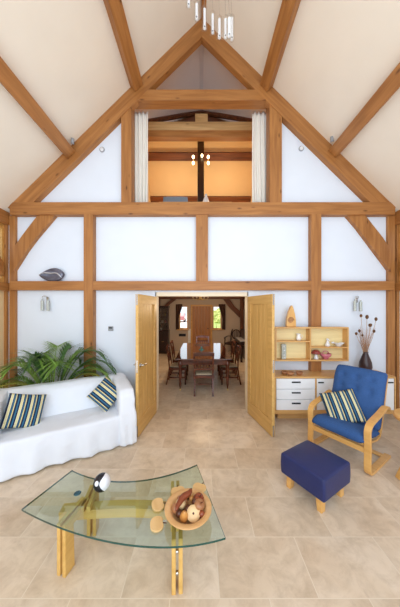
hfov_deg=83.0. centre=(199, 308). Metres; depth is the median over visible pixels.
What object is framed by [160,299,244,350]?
wall
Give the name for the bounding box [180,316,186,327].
ground
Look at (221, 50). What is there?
rafter
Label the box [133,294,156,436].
door
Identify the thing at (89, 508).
coffee table
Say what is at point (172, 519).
fruit bowl
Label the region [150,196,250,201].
purlin
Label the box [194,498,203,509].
apple
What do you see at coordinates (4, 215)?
wall plate
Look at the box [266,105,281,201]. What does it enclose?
post
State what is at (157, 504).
coaster
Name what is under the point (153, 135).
beam
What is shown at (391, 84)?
purlin
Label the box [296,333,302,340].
glass mug
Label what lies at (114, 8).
purlin
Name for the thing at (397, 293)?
post
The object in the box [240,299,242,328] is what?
post
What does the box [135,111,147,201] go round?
curtain
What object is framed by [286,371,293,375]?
wooden bowl
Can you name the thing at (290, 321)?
sculpture
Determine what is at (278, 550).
floor
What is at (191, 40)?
rafter
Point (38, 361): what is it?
potted palm
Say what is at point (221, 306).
curtain
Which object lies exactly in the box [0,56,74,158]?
purlin
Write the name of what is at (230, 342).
armchair
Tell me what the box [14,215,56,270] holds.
brace
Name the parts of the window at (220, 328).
frame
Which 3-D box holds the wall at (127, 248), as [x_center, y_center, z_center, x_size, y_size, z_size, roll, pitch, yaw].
[0.030,-1.022,4.140,6.920,5.743,0.200,0,0,0]
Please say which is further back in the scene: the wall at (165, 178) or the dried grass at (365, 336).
the wall at (165, 178)
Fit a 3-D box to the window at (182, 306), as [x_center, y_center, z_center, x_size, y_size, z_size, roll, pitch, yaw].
[-0.740,0.393,9.925,0.543,1.065,0.190,0,0,0]
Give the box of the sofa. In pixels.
[0,373,136,481]
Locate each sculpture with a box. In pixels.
[39,268,64,280]
[285,306,295,326]
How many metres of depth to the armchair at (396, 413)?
2.53 m
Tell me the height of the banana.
0.048 m
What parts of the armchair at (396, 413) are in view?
leg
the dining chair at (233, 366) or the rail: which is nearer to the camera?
the rail
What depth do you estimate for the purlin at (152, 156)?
6.53 m
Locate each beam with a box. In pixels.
[10,202,394,216]
[136,89,266,108]
[148,122,251,129]
[148,130,251,140]
[159,297,244,298]
[199,44,203,109]
[201,0,205,20]
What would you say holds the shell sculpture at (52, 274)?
on the rail
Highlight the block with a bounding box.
[195,114,207,121]
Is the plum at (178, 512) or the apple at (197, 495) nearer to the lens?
the plum at (178, 512)
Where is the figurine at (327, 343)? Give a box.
[325,338,329,346]
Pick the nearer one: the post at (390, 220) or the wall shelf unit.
the wall shelf unit
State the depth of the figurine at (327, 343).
3.84 m
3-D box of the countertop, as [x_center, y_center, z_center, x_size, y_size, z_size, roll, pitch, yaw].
[2.167,1.099,3.828,1.945,0.028,0.415,0,0,0]
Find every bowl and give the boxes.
[164,488,211,529]
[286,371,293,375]
[331,342,344,346]
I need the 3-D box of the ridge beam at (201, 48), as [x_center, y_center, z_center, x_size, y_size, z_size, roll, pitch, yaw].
[0.030,-5.150,5.020,0.180,0.220,1.560,0,0,0]
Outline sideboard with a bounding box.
[275,370,395,417]
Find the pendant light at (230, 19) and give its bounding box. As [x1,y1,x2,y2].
[187,0,232,40]
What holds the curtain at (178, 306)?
hanging from the window at (182, 306)
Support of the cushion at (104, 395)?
on the sofa
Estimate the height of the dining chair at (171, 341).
0.946 m
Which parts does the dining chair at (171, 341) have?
leg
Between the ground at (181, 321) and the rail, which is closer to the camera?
the rail
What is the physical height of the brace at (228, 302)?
0.908 m
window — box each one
[0,223,8,290]
[177,306,188,329]
[210,306,222,329]
[395,225,399,290]
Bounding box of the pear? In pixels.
[180,509,187,522]
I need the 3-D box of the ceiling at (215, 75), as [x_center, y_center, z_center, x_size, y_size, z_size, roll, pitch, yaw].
[0.030,-4.380,4.975,3.100,1.640,1.770,0,0,0]
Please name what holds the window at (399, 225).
in the wall
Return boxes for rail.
[10,281,394,290]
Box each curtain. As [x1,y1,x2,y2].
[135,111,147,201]
[176,304,181,329]
[219,304,224,329]
[252,111,265,201]
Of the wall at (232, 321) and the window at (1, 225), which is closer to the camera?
the window at (1, 225)
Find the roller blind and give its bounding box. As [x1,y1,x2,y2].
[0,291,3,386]
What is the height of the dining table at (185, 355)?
0.749 m
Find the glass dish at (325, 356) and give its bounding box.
[320,351,331,358]
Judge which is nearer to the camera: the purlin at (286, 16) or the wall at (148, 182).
the purlin at (286, 16)
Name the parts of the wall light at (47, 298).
lamp shade, lamp shade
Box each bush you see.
[214,308,219,317]
[214,314,219,322]
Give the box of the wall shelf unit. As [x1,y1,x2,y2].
[275,327,348,360]
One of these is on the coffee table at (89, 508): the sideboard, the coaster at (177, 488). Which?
the coaster at (177, 488)
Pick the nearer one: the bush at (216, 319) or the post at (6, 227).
the post at (6, 227)
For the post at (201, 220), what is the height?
1.173 m
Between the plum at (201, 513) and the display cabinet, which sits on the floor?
the display cabinet
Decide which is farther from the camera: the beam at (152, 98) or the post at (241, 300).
the post at (241, 300)
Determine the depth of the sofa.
2.90 m
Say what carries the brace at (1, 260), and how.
attached to the wall plate at (4, 215)
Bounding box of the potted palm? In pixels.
[0,341,116,388]
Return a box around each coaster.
[150,516,166,532]
[152,498,165,511]
[171,485,184,493]
[193,482,205,492]
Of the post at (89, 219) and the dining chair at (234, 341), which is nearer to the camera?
the post at (89, 219)
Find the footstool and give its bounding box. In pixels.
[281,440,350,513]
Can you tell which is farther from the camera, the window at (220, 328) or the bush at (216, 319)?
the bush at (216, 319)
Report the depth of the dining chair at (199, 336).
7.75 m
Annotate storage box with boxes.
[163,197,187,201]
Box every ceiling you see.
[0,0,399,212]
[135,47,265,118]
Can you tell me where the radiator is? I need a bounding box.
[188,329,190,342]
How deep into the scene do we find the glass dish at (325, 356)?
3.81 m
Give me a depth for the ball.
1.79 m
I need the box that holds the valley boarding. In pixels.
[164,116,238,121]
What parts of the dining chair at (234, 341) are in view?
leg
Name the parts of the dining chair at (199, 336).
backrest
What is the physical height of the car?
1.320 m
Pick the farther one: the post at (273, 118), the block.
the block
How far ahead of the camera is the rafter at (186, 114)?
5.19 m
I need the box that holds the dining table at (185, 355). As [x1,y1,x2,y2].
[175,343,232,390]
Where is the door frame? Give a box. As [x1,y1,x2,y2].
[155,292,247,410]
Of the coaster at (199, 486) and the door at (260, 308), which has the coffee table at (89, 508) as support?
the coaster at (199, 486)
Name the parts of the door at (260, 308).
panel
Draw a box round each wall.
[18,123,385,408]
[148,141,251,195]
[148,182,251,201]
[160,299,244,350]
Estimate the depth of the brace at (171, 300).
9.80 m
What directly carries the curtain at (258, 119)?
hanging from the wall at (127, 248)
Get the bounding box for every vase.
[203,194,208,201]
[359,352,372,369]
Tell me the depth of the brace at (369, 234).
3.96 m
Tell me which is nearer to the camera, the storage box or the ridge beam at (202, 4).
the ridge beam at (202, 4)
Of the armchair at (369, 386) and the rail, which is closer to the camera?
the armchair at (369, 386)
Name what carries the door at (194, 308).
in the wall at (232, 321)
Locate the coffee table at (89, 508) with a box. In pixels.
[21,465,225,594]
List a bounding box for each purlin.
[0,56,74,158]
[103,0,142,91]
[148,152,251,160]
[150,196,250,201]
[260,0,300,91]
[328,62,399,157]
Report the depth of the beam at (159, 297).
9.70 m
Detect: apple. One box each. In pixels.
[193,492,203,500]
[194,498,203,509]
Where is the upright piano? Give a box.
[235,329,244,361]
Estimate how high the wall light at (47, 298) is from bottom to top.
0.266 m
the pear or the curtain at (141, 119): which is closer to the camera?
the pear
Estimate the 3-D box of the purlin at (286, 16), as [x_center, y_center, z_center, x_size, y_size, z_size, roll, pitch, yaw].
[1.243,-3.976,1.164,0.407,0.410,5.528,0,0,0]
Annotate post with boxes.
[4,225,8,386]
[9,215,17,386]
[84,214,95,376]
[121,107,134,201]
[196,215,207,280]
[198,141,203,201]
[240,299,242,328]
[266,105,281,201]
[308,214,320,378]
[386,215,394,375]
[395,225,399,408]
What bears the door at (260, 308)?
in the wall at (127, 248)
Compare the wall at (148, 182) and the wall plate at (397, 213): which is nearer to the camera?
the wall plate at (397, 213)
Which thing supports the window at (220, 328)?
in the wall at (232, 321)
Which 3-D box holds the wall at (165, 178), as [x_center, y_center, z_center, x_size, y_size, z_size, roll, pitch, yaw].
[0.020,-3.835,6.960,3.280,3.270,4.120,0,0,0]
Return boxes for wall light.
[41,296,49,310]
[353,296,361,310]
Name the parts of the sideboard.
drawer, drawer, drawer, cupboard door, cupboard door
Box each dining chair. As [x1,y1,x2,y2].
[166,344,186,384]
[170,340,188,375]
[193,352,213,396]
[196,335,208,365]
[217,340,235,375]
[220,344,240,384]
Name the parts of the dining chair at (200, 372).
leg, seat frame, seat, backrest, leg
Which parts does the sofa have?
armrest, seat, backrest, armrest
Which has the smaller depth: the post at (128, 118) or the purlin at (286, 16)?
the purlin at (286, 16)
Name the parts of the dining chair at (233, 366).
leg, seat, seat frame, leg, backrest, leg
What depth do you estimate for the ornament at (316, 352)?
3.83 m
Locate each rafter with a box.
[8,19,201,208]
[148,110,200,121]
[201,110,251,121]
[202,21,395,207]
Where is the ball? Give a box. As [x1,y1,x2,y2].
[93,472,110,492]
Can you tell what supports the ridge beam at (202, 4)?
attached to the ceiling at (337, 54)
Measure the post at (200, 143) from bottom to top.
2.504 m
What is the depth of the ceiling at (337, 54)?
3.23 m
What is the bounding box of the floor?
[0,351,399,606]
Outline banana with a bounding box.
[175,488,191,510]
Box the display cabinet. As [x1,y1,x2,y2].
[159,306,169,353]
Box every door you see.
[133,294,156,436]
[191,305,211,342]
[247,294,274,436]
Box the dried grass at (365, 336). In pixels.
[358,326,374,352]
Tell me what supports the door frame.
attached to the wall at (127, 248)
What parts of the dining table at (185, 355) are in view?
leg, leg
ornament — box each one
[281,344,285,358]
[311,350,320,358]
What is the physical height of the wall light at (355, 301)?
0.266 m
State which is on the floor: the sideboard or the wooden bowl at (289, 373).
the sideboard
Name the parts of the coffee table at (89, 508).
leg, leg, leg, leg, curved rail, glass, leg, leg, leg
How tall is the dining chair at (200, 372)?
0.946 m
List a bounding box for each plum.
[171,503,175,513]
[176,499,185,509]
[176,509,181,517]
[199,510,204,518]
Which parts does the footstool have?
leg, leg, leg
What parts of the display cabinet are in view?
cupboard door, glazed door, cupboard door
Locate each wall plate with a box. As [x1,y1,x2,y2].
[0,208,9,224]
[395,210,399,224]
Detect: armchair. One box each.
[224,329,240,347]
[308,364,390,475]
[393,408,399,479]
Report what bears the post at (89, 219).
on the floor
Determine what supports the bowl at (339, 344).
on the wall shelf unit
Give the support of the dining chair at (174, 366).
on the floor
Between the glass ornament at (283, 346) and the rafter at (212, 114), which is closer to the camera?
the glass ornament at (283, 346)
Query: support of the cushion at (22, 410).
on the sofa
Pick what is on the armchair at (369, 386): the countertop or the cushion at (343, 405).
the cushion at (343, 405)
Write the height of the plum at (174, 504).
0.064 m
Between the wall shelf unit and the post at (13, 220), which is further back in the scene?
the post at (13, 220)
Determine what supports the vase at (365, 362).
on the sideboard
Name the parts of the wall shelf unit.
panel, shelf, shelf, panel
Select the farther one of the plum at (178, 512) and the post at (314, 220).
the post at (314, 220)
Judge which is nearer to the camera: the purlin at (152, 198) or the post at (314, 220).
the post at (314, 220)
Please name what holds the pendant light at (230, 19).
hanging from the ceiling at (337, 54)
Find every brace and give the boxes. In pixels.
[0,257,3,275]
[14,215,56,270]
[165,299,175,305]
[223,299,239,317]
[345,215,390,271]
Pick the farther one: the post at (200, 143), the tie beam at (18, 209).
the post at (200, 143)
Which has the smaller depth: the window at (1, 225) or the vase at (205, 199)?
the window at (1, 225)
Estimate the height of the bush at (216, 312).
2.481 m
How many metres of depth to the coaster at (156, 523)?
1.53 m
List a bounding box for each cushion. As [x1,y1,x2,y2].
[0,393,46,428]
[87,377,116,411]
[319,388,366,422]
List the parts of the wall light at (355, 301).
lamp shade, lamp shade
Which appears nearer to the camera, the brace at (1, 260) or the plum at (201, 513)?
the plum at (201, 513)
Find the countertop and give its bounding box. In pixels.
[275,370,395,377]
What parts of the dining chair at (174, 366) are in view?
leg, seat, seat frame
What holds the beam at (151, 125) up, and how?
on the beam at (153, 135)
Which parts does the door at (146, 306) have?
panel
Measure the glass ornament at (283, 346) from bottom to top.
0.255 m
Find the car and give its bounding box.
[180,313,185,321]
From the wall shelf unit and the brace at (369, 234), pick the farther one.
the brace at (369, 234)
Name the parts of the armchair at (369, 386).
frame, seat, backrest, seat rail, frame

